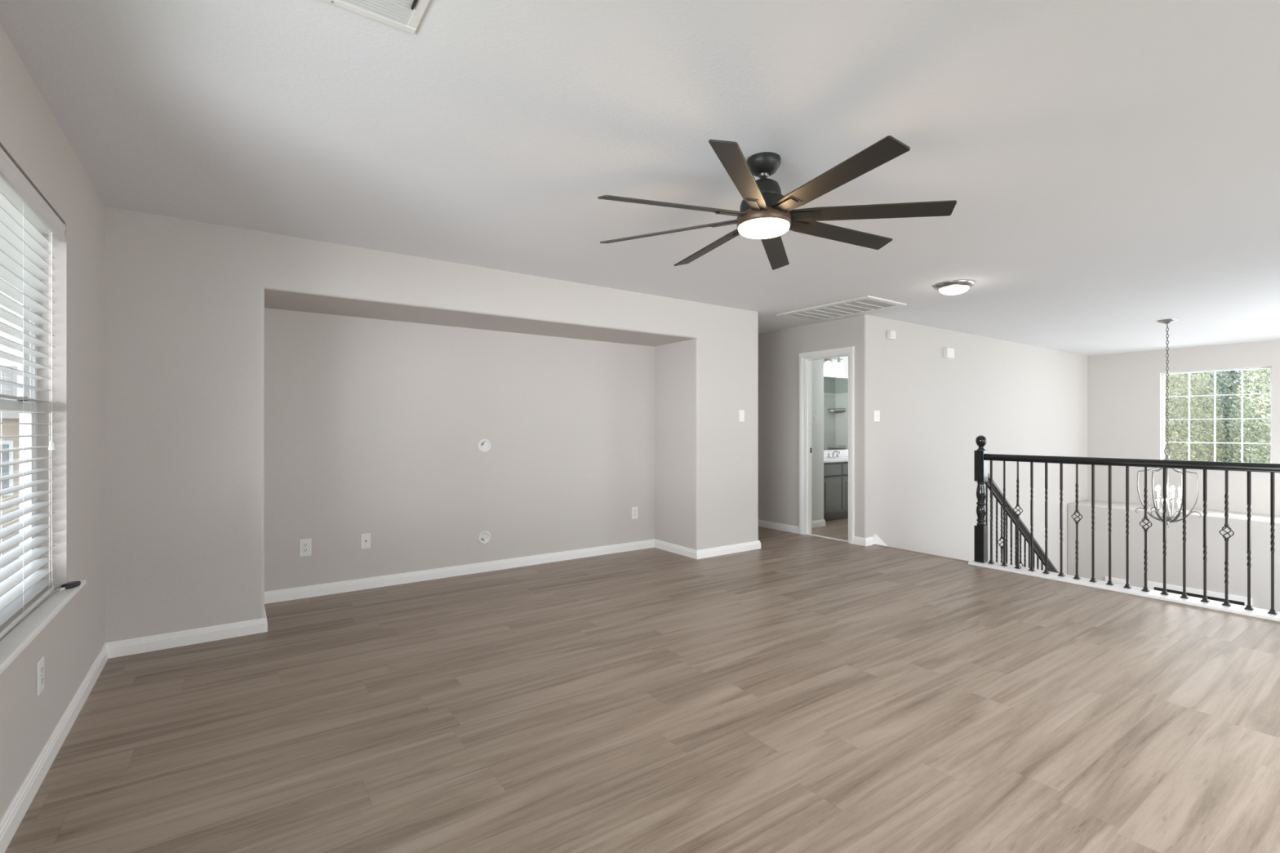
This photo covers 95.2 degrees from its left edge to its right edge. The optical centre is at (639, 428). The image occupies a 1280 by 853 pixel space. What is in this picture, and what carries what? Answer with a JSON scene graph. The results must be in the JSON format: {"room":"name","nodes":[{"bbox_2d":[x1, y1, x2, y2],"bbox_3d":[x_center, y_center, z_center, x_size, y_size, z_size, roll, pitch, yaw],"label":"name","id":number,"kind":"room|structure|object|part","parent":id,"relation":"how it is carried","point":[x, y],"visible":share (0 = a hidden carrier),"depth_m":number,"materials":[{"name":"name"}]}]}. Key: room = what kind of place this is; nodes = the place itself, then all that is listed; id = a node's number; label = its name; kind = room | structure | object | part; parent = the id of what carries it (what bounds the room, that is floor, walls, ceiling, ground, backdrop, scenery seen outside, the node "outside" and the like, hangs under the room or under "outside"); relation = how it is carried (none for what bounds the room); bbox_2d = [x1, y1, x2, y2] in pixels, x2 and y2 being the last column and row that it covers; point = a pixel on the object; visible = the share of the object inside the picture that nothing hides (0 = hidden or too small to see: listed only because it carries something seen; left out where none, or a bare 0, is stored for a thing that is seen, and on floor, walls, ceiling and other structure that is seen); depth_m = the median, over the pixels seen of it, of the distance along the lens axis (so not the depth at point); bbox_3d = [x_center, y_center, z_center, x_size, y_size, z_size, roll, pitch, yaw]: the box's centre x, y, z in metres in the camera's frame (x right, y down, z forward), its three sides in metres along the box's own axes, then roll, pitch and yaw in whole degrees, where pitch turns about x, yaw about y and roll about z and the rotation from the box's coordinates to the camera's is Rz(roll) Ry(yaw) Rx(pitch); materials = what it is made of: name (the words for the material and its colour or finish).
{"room":"upstairs loft room","nodes":[
{"label":"upstairs loft room","id":0,"kind":"room"},
{"bbox_2d":[0,22,105,820],"bbox_3d":[-2.002,0.153,1.773,0.130,2.700,8.000,0,0,-35],"label":"wall","id":1,"kind":"structure","parent":0,"point":[31,136],"depth_m":2.41,"materials":[{"name":"grey paint"}]},
{"bbox_2d":[36,655,44,696],"bbox_3d":[-2.131,0.881,2.079,0.008,0.120,0.076,0,0,-35],"label":"outlet","id":2,"kind":"object","parent":1,"relation":"attached to","point":[40,664],"visible":1,"depth_m":2.07,"materials":[{"name":"white plastic"}]},
{"bbox_2d":[40,665,43,675],"bbox_3d":[-2.129,0.862,2.081,0.002,0.028,0.034,0,0,-35],"label":"receptacle","id":3,"kind":"object","parent":2,"relation":"attached to","point":[42,666],"depth_m":2.08,"materials":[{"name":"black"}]},
{"bbox_2d":[40,675,43,686],"bbox_3d":[-2.129,0.900,2.081,0.002,0.028,0.034,0,0,-35],"label":"receptacle","id":4,"kind":"object","parent":2,"relation":"attached to","point":[42,677],"depth_m":2.08,"materials":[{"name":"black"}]},
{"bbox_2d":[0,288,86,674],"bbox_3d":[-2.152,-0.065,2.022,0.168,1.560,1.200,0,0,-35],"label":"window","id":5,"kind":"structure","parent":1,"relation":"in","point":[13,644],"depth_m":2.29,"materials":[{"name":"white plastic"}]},
{"bbox_3d":[-2.209,-0.431,1.977,0.018,0.748,0.842,0,0,-35],"label":"sash","id":6,"kind":"part","parent":5,"relation":"part of","materials":[{"name":"white plastic"}]},
{"bbox_3d":[-2.191,0.266,1.990,0.018,0.735,0.842,0,0,-35],"label":"sash","id":7,"kind":"part","parent":5,"relation":"part of","materials":[{"name":"white plastic"}]},
{"bbox_2d":[0,146,66,638],"bbox_3d":[-2.147,-0.088,2.021,0.082,1.497,0.904,0,0,-35],"label":"window blind","id":8,"kind":"object","parent":5,"relation":"attached to","point":[24,215],"visible":1,"depth_m":2.09,"materials":[{"name":"white plastic"}]},
{"bbox_3d":[-2.151,-0.072,2.003,0.054,1.430,0.002,0,0,-35],"label":"ladder cord","id":9,"kind":"part","parent":8,"relation":"part of","materials":[{"name":"white fabric"}]},
{"bbox_3d":[-2.156,-0.809,2.010,0.051,0.045,0.882,0,0,-35],"label":"head rail","id":10,"kind":"part","parent":8,"relation":"part of","materials":[{"name":"white plastic"}]},
{"bbox_3d":[-2.156,0.650,2.010,0.047,0.019,0.882,0,0,-35],"label":"rail","id":11,"kind":"part","parent":8,"relation":"part of","materials":[{"name":"white plastic"}]},
{"bbox_3d":[-2.351,-0.072,2.290,0.054,1.430,0.002,0,0,-35],"label":"ladder cord","id":12,"kind":"part","parent":8,"relation":"part of","materials":[{"name":"white fabric"}]},
{"bbox_3d":[-2.322,-0.072,2.307,0.002,1.430,0.018,0,0,-35],"label":"lift cord","id":13,"kind":"part","parent":8,"relation":"part of","materials":[{"name":"white fabric"}]},
{"bbox_3d":[-2.325,-0.367,2.310,0.002,0.840,0.002,0,0,-35],"label":"pull cord","id":14,"kind":"part","parent":8,"relation":"part of","materials":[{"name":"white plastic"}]},
{"bbox_2d":[0,580,80,640],"bbox_3d":[-2.154,0.652,2.071,0.053,0.020,0.922,0,0,-31],"label":"rod","id":15,"kind":"object","parent":5,"relation":"on","point":[71,584],"visible":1,"depth_m":2.40,"materials":[{"name":"grey"}]},
{"bbox_3d":[-2.131,0.656,2.032,0.012,0.006,0.833,0,0,-34],"label":"charging cord","id":16,"kind":"part","parent":15,"relation":"part of","materials":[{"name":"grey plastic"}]},
{"bbox_2d":[0,538,760,852],"bbox_3d":[-0.974,1.202,3.392,3.737,0.083,9.159,0,0,7],"label":"baseboard","id":17,"kind":"structure","parent":1,"relation":"attached to","point":[13,816],"depth_m":3.49,"materials":[{"name":"white paint"}]},
{"bbox_2d":[105,206,758,643],"bbox_3d":[-1.482,0.013,5.516,5.030,2.460,2.260,0,0,-35],"label":"wall","id":18,"kind":"structure","parent":0,"point":[266,393],"depth_m":4.45,"materials":[{"name":"grey paint"}]},
{"bbox_2d":[298,538,311,556],"bbox_3d":[-2.453,0.876,4.283,0.079,0.127,0.008,0,0,-35],"label":"outlet","id":19,"kind":"object","parent":18,"relation":"attached to","point":[304,544],"visible":1,"depth_m":4.28,"materials":[{"name":"white plastic"}]},
{"bbox_2d":[360,533,370,548],"bbox_3d":[-2.118,0.873,4.514,0.070,0.115,0.014,0,0,-35],"label":"cable plate","id":20,"kind":"object","parent":18,"relation":"attached to","point":[365,538],"visible":1,"depth_m":4.51,"materials":[{"name":"white plastic"}]},
{"bbox_2d":[478,439,490,452],"bbox_3d":[-1.345,0.152,5.057,0.112,0.112,0.009,0,0,-35],"label":"cable grommet","id":21,"kind":"object","parent":18,"relation":"attached to","point":[484,445],"visible":1,"depth_m":5.06,"materials":[{"name":"white plastic"}]},
{"bbox_2d":[478,530,490,543],"bbox_3d":[-1.345,0.947,5.057,0.112,0.112,0.009,0,0,-35],"label":"cable grommet","id":22,"kind":"object","parent":18,"relation":"attached to","point":[484,537],"visible":1,"depth_m":5.06,"materials":[{"name":"white plastic"}]},
{"bbox_2d":[631,506,637,519],"bbox_3d":[-0.052,0.865,5.961,0.074,0.122,0.008,0,0,-35],"label":"outlet","id":23,"kind":"object","parent":18,"relation":"attached to","point":[634,509],"visible":1,"depth_m":5.96,"materials":[{"name":"white plastic"}]},
{"bbox_2d":[738,409,744,422],"bbox_3d":[1.026,-0.123,5.884,0.072,0.116,0.010,0,0,-35],"label":"light switch","id":24,"kind":"object","parent":18,"relation":"attached to","point":[741,412],"visible":1,"depth_m":5.88,"materials":[{"name":"white plastic"}]},
{"bbox_2d":[0,0,1279,355],"bbox_3d":[3.068,-1.297,5.316,12.640,0.200,8.100,0,0,-35],"label":"ceiling","id":25,"kind":"structure","parent":0,"point":[1111,168],"depth_m":2.41,"materials":[{"name":"white paint"}]},
{"bbox_2d":[321,0,430,34],"bbox_3d":[-0.762,-1.189,1.565,0.363,0.016,0.238,0,0,-35],"label":"ceiling vent","id":26,"kind":"object","parent":25,"relation":"in","point":[406,15],"visible":1,"depth_m":1.66,"materials":[{"name":"white plastic"}]},
{"bbox_3d":[-0.623,-1.188,1.620,0.005,0.014,0.070,0,0,-35],"label":"lever","id":27,"kind":"part","parent":26,"relation":"part of","materials":[{"name":"black metal"}]},
{"bbox_2d":[597,135,956,270],"bbox_3d":[0.539,-1.032,2.610,1.442,0.328,1.478,0,0,41],"label":"ceiling fan","id":28,"kind":"object","parent":25,"relation":"hanging from","point":[765,214],"visible":1,"depth_m":2.50,"materials":[{"name":"black"}]},
{"bbox_3d":[0.136,-0.921,2.749,0.669,0.060,0.096,0,0,19],"label":"blade","id":29,"kind":"part","parent":28,"relation":"part of","materials":[{"name":"black wood"}]},
{"bbox_3d":[0.153,-0.919,2.421,0.669,0.065,0.096,0,0,-25],"label":"blade","id":30,"kind":"part","parent":28,"relation":"part of","materials":[{"name":"black wood"}]},
{"bbox_3d":[0.369,-0.932,3.006,0.096,0.041,0.670,0,0,-24],"label":"blade","id":31,"kind":"part","parent":28,"relation":"part of","materials":[{"name":"black wood"}]},
{"bbox_3d":[0.389,-0.930,2.197,0.096,0.043,0.670,0,0,22],"label":"blade","id":32,"kind":"part","parent":28,"relation":"part of","materials":[{"name":"black wood"}]},
{"bbox_2d":[737,217,790,239],"bbox_3d":[0.552,-0.884,2.606,0.226,0.032,0.226,0,0,-35],"label":"diffuser","id":33,"kind":"object","parent":28,"relation":"attached to","point":[750,228],"depth_m":2.55,"materials":[{"name":"white glass"}]},
{"bbox_3d":[0.695,-0.928,3.022,0.096,0.046,0.670,0,0,19],"label":"blade","id":34,"kind":"part","parent":28,"relation":"part of","materials":[{"name":"black wood"}]},
{"bbox_3d":[0.716,-0.929,2.198,0.096,0.044,0.670,0,0,-22],"label":"blade","id":35,"kind":"part","parent":28,"relation":"part of","materials":[{"name":"black wood"}]},
{"bbox_3d":[0.944,-0.933,2.805,0.670,0.039,0.096,0,0,-27],"label":"blade","id":36,"kind":"part","parent":28,"relation":"part of","materials":[{"name":"black wood"}]},
{"bbox_3d":[0.980,-0.925,2.507,0.670,0.052,0.096,0,0,13],"label":"blade","id":37,"kind":"part","parent":28,"relation":"part of","materials":[{"name":"black wood"}]},
{"bbox_2d":[777,295,906,321],"bbox_3d":[2.004,-1.188,5.887,0.630,0.018,1.075,0,0,-35],"label":"ceiling vent","id":38,"kind":"object","parent":25,"relation":"in","point":[866,304],"visible":1,"depth_m":5.81,"materials":[{"name":"white plastic"}]},
{"bbox_2d":[933,280,974,294],"bbox_3d":[2.615,-1.156,4.865,0.300,0.080,0.300,0,0,-35],"label":"flush ceiling light","id":39,"kind":"object","parent":25,"relation":"attached to","point":[955,286],"visible":1,"depth_m":4.78,"materials":[{"name":"white glass"}]},
{"bbox_2d":[1135,318,1201,530],"bbox_3d":[5.844,-0.030,6.476,0.524,2.332,0.528,0,0,-35],"label":"chandelier","id":40,"kind":"object","parent":25,"relation":"hanging from","point":[1170,513],"visible":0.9,"depth_m":6.47,"materials":[{"name":"silver metal"}]},
{"bbox_3d":[5.844,0.665,6.476,0.104,0.735,0.104,0,0,-35],"label":"stem","id":41,"kind":"part","parent":40,"relation":"part of","materials":[{"name":"silver metal"}]},
{"bbox_3d":[5.844,-0.462,6.476,0.020,1.382,0.020,0,0,10],"label":"chain","id":42,"kind":"part","parent":40,"relation":"part of","materials":[{"name":"silver metal"}]},
{"bbox_2d":[1155,484,1182,516],"bbox_3d":[5.846,0.808,6.469,0.249,0.339,0.234,0,0,-35],"label":"candle","id":43,"kind":"object","parent":40,"relation":"on","point":[1169,513],"depth_m":6.46,"materials":[{"name":"white glass"}]},
{"bbox_2d":[4,517,1279,852],"bbox_3d":[2.150,1.373,4.675,10.320,0.260,7.800,0,0,-35],"label":"floor","id":44,"kind":"structure","parent":0,"point":[794,693],"depth_m":2.49,"materials":[{"name":"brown wood"}]},
{"bbox_2d":[823,462,848,520],"bbox_3d":[2.867,0.851,8.283,1.810,0.785,0.546,0,0,-35],"label":"vanity cabinet","id":45,"kind":"object","parent":44,"relation":"on","point":[835,474],"visible":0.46,"depth_m":7.79,"materials":[{"name":"grey paint"}]},
{"bbox_3d":[2.538,0.560,7.741,0.406,0.145,0.018,0,0,-35],"label":"drawer","id":46,"kind":"part","parent":45,"relation":"part of","materials":[{"name":"grey paint"}]},
{"bbox_3d":[2.541,0.883,7.738,0.406,0.450,0.026,0,0,-35],"label":"cabinet door","id":47,"kind":"part","parent":45,"relation":"part of","materials":[{"name":"grey paint"}]},
{"bbox_2d":[823,449,848,462],"bbox_3d":[2.868,0.389,8.282,1.810,0.136,0.550,0,0,-35],"label":"countertop","id":48,"kind":"structure","parent":45,"relation":"on","point":[843,456],"depth_m":8.44,"materials":[{"name":"white stone"}]},
{"bbox_2d":[826,450,841,457],"bbox_3d":[2.803,0.373,8.348,0.306,0.097,0.154,0,0,-35],"label":"faucet","id":49,"kind":"object","parent":48,"relation":"on","point":[838,452],"visible":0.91,"depth_m":8.35,"materials":[{"name":"silver metal"}]},
{"bbox_3d":[2.806,0.373,8.344,0.024,0.097,0.144,0,0,-35],"label":"spout","id":50,"kind":"part","parent":49,"relation":"part of","materials":[{"name":"silver metal"}]},
{"bbox_2d":[831,456,848,458],"bbox_3d":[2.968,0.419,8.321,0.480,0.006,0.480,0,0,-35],"label":"basin","id":51,"kind":"object","parent":48,"relation":"in","point":[840,457],"depth_m":8.33,"materials":[{"name":"white ceramic"}]},
{"bbox_3d":[2.891,0.560,7.987,0.406,0.145,0.018,0,0,-35],"label":"drawer","id":52,"kind":"part","parent":45,"relation":"part of","materials":[{"name":"grey paint"}]},
{"bbox_3d":[2.893,0.883,7.984,0.406,0.450,0.026,0,0,-35],"label":"cabinet door","id":53,"kind":"part","parent":45,"relation":"part of","materials":[{"name":"grey paint"}]},
{"bbox_2d":[968,560,1279,622],"bbox_3d":[4.204,1.231,3.765,0.195,0.024,3.955,0,0,-35],"label":"trim","id":54,"kind":"structure","parent":44,"relation":"on","point":[1156,594],"depth_m":4.36,"materials":[{"name":"white paint"}]},
{"bbox_2d":[974,435,1279,614],"bbox_3d":[4.209,0.643,3.753,0.090,1.151,3.930,0,0,-35],"label":"guard railing","id":55,"kind":"object","parent":54,"relation":"on","point":[981,455],"visible":1,"depth_m":4.46,"materials":[{"name":"black metal"}]},
{"bbox_3d":[3.109,0.643,5.327,0.090,1.151,0.090,0,0,-35],"label":"newel post","id":56,"kind":"part","parent":55,"relation":"part of","materials":[{"name":"black paint"}]},
{"bbox_3d":[4.234,0.262,3.718,0.060,0.058,3.844,0,0,-35],"label":"handrail","id":57,"kind":"part","parent":55,"relation":"part of","materials":[{"name":"black paint"}]},
{"bbox_2d":[758,315,874,537],"bbox_3d":[1.639,0.023,7.361,0.160,2.440,2.810,0,0,-35],"label":"wall","id":58,"kind":"structure","parent":0,"point":[779,351],"depth_m":6.96,"materials":[{"name":"grey paint"}]},
{"bbox_2d":[758,519,799,533],"bbox_3d":[1.317,1.202,7.668,0.016,0.083,1.939,0,0,-35],"label":"baseboard","id":59,"kind":"structure","parent":58,"relation":"attached to","point":[789,528],"depth_m":7.12,"materials":[{"name":"white paint"}]},
{"bbox_2d":[799,346,854,543],"bbox_3d":[2.134,0.182,6.606,0.143,2.122,0.739,0,0,-35],"label":"door frame","id":60,"kind":"structure","parent":58,"relation":"in","point":[805,364],"depth_m":6.83,"materials":[{"name":"white paint"}]},
{"bbox_2d":[853,536,874,546],"bbox_3d":[2.391,1.202,6.245,0.146,0.083,0.150,0,0,-35],"label":"baseboard","id":61,"kind":"structure","parent":58,"relation":"attached to","point":[868,541],"depth_m":6.20,"materials":[{"name":"white paint"}]},
{"bbox_2d":[811,359,823,520],"bbox_3d":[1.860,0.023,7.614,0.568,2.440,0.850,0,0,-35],"label":"door","id":62,"kind":"structure","parent":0,"point":[817,366],"depth_m":7.36,"materials":[{"name":"white paint"}]},
{"bbox_2d":[811,413,817,423],"bbox_3d":[2.187,-0.117,7.318,0.115,0.120,0.010,0,0,-35],"label":"light switch","id":63,"kind":"object","parent":62,"relation":"attached to","point":[814,416],"visible":1,"depth_m":7.31,"materials":[{"name":"white plastic"}]},
{"bbox_2d":[811,519,825,528],"bbox_3d":[2.068,1.202,7.341,0.570,0.083,0.196,0,0,-35],"label":"baseboard","id":64,"kind":"structure","parent":62,"relation":"attached to","point":[817,523],"depth_m":7.34,"materials":[{"name":"white paint"}]},
{"bbox_2d":[823,355,848,450],"bbox_3d":[3.304,0.023,9.037,3.430,2.440,0.170,0,0,-35],"label":"wall","id":65,"kind":"structure","parent":0,"point":[844,362],"depth_m":8.75,"materials":[{"name":"white paint"}]},
{"bbox_2d":[823,357,844,375],"bbox_3d":[2.594,-0.914,8.325,0.920,0.285,0.185,0,0,-35],"label":"vanity light","id":66,"kind":"object","parent":65,"relation":"attached to","point":[838,370],"visible":0.39,"depth_m":8.46,"materials":[{"name":"white glass"}]},
{"bbox_3d":[2.701,-0.867,8.390,0.170,0.190,0.170,0,0,-35],"label":"lamp shade","id":67,"kind":"part","parent":66,"relation":"part of","materials":[{"name":"white glass"}]},
{"bbox_3d":[2.905,-0.867,8.533,0.170,0.190,0.170,0,0,-35],"label":"lamp shade","id":68,"kind":"part","parent":66,"relation":"part of","materials":[{"name":"white glass"}]},
{"bbox_2d":[823,376,848,449],"bbox_3d":[2.712,-0.214,8.514,1.800,1.065,0.007,0,0,-35],"label":"mirror","id":69,"kind":"object","parent":65,"relation":"attached to","point":[835,389],"visible":0.29,"depth_m":8.63,"materials":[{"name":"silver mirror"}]},
{"bbox_2d":[823,449,848,457],"bbox_3d":[2.718,0.371,8.497,1.810,0.101,0.025,0,0,-35],"label":"backsplash","id":70,"kind":"structure","parent":65,"relation":"attached to","point":[844,452],"depth_m":8.59,"materials":[{"name":"white stone"}]},
{"bbox_2d":[872,544,969,562],"bbox_3d":[2.783,1.252,5.816,0.065,0.026,1.033,0,0,-35],"label":"trim","id":71,"kind":"structure","parent":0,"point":[873,544],"depth_m":5.76,"materials":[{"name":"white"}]},
{"bbox_2d":[874,316,1087,574],"bbox_3d":[5.013,1.553,8.076,6.190,5.500,0.115,0,0,-35],"label":"wall","id":72,"kind":"structure","parent":0,"point":[1024,399],"depth_m":7.38,"materials":[{"name":"grey paint"}]},
{"bbox_2d":[873,410,879,421],"bbox_3d":[2.547,-0.130,6.271,0.105,0.118,0.018,0,0,-35],"label":"light switch","id":73,"kind":"object","parent":72,"relation":"attached to","point":[876,413],"visible":1,"depth_m":6.27,"materials":[{"name":"white plastic"}]},
{"bbox_2d":[872,534,887,546],"bbox_3d":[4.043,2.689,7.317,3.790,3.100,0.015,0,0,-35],"label":"trim","id":74,"kind":"structure","parent":72,"relation":"attached to","point":[877,540],"depth_m":6.27,"materials":[{"name":"white paint"}]},
{"bbox_2d":[887,330,895,339],"bbox_3d":[2.752,-1.017,6.393,0.095,0.090,0.053,0,0,-35],"label":"alarm box","id":75,"kind":"object","parent":72,"relation":"attached to","point":[891,334],"visible":1,"depth_m":6.37,"materials":[{"name":"white plastic"}]},
{"bbox_2d":[942,346,954,359],"bbox_3d":[3.749,-0.909,7.091,0.180,0.135,0.052,0,0,-35],"label":"door chime","id":76,"kind":"object","parent":72,"relation":"attached to","point":[948,353],"visible":1,"depth_m":7.05,"materials":[{"name":"white plastic"}]},
{"bbox_2d":[1067,499,1279,612],"bbox_3d":[8.582,2.743,7.456,1.050,3.120,4.990,0,0,-35],"label":"wall","id":77,"kind":"structure","parent":0,"point":[1260,555],"depth_m":8.14,"materials":[{"name":"grey paint"}]},
{"bbox_2d":[1104,576,1125,584],"bbox_3d":[7.078,3.267,8.674,0.020,2.073,0.286,0,0,-35],"label":"window","id":78,"kind":"structure","parent":77,"relation":"attached to","point":[1116,580],"depth_m":8.67,"materials":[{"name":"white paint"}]},
{"bbox_2d":[1147,581,1252,607],"bbox_3d":[7.582,3.248,7.952,0.020,2.110,1.046,0,0,-35],"label":"door","id":79,"kind":"structure","parent":77,"relation":"attached to","point":[1233,599],"depth_m":7.93,"materials":[{"name":"white paint"}]},
{"bbox_3d":[7.584,3.277,7.954,0.010,2.032,0.910,0,0,-35],"label":"panel","id":80,"kind":"part","parent":79,"relation":"part of","materials":[{"name":"black paint"}]},
{"bbox_2d":[1087,339,1279,515],"bbox_3d":[8.930,0.053,7.699,0.200,2.500,5.190,0,0,-35],"label":"wall","id":81,"kind":"structure","parent":0,"point":[1125,389],"depth_m":9.01,"materials":[{"name":"grey paint"}]},
{"bbox_2d":[1162,366,1271,463],"bbox_3d":[8.336,-0.122,8.489,0.170,1.450,1.225,0,0,-35],"label":"window","id":82,"kind":"structure","parent":81,"relation":"in","point":[1242,393],"depth_m":8.51,"materials":[{"name":"white plastic"}]},
{"bbox_3d":[4.780,2.798,6.506,3.910,3.010,0.069,0,0,-35],"label":"wall","id":83,"kind":"structure","parent":0,"visible":0},
{"bbox_2d":[984,472,1058,573],"bbox_3d":[4.643,2.092,6.399,3.658,3.443,0.073,0,0,-35],"label":"stair railing","id":84,"kind":"object","parent":83,"relation":"on","point":[997,494],"visible":0.17,"depth_m":5.67,"materials":[{"name":"black metal"}]},
{"label":"outside","id":85,"kind":"structure","parent":0,"visible":0},
{"bbox_3d":[9.430,4.628,12.691,90.000,0.050,90.000,0,0,-35],"label":"ground","id":86,"kind":"structure","parent":85,"visible":0},
{"bbox_2d":[0,365,19,582],"bbox_3d":[-22.148,1.323,16.852,12.000,6.560,8.000,0,0,-35],"label":"house","id":87,"kind":"structure","parent":86,"relation":"on","point":[6,429],"depth_m":16.00,"materials":[{"name":"beige brick"}]},
{"bbox_3d":[-17.688,1.093,15.619,1.140,1.300,0.030,0,0,-35],"label":"pane","id":88,"kind":"part","parent":87,"relation":"part of","materials":[{"name":"grey"}]},
{"bbox_2d":[1164,372,1228,462],"bbox_3d":[11.709,0.919,13.620,3.686,7.377,2.864,0,0,-35],"label":"tree","id":89,"kind":"object","parent":86,"relation":"on","point":[1179,433],"visible":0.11,"depth_m":12.63,"materials":[{"name":"green plant"}]},
{"bbox_2d":[1164,368,1270,463],"bbox_3d":[16.132,0.570,16.031,5.285,8.076,5.582,0,0,-11],"label":"tree","id":90,"kind":"object","parent":86,"relation":"on","point":[1227,386],"visible":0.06,"depth_m":14.99,"materials":[{"name":"green plant"}]},
{"bbox_2d":[1225,368,1270,463],"bbox_3d":[13.317,0.964,11.319,3.644,7.288,2.797,0,0,-31],"label":"tree","id":91,"kind":"object","parent":86,"relation":"on","point":[1264,424],"visible":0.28,"depth_m":11.72,"materials":[{"name":"green plant"}]}
]}

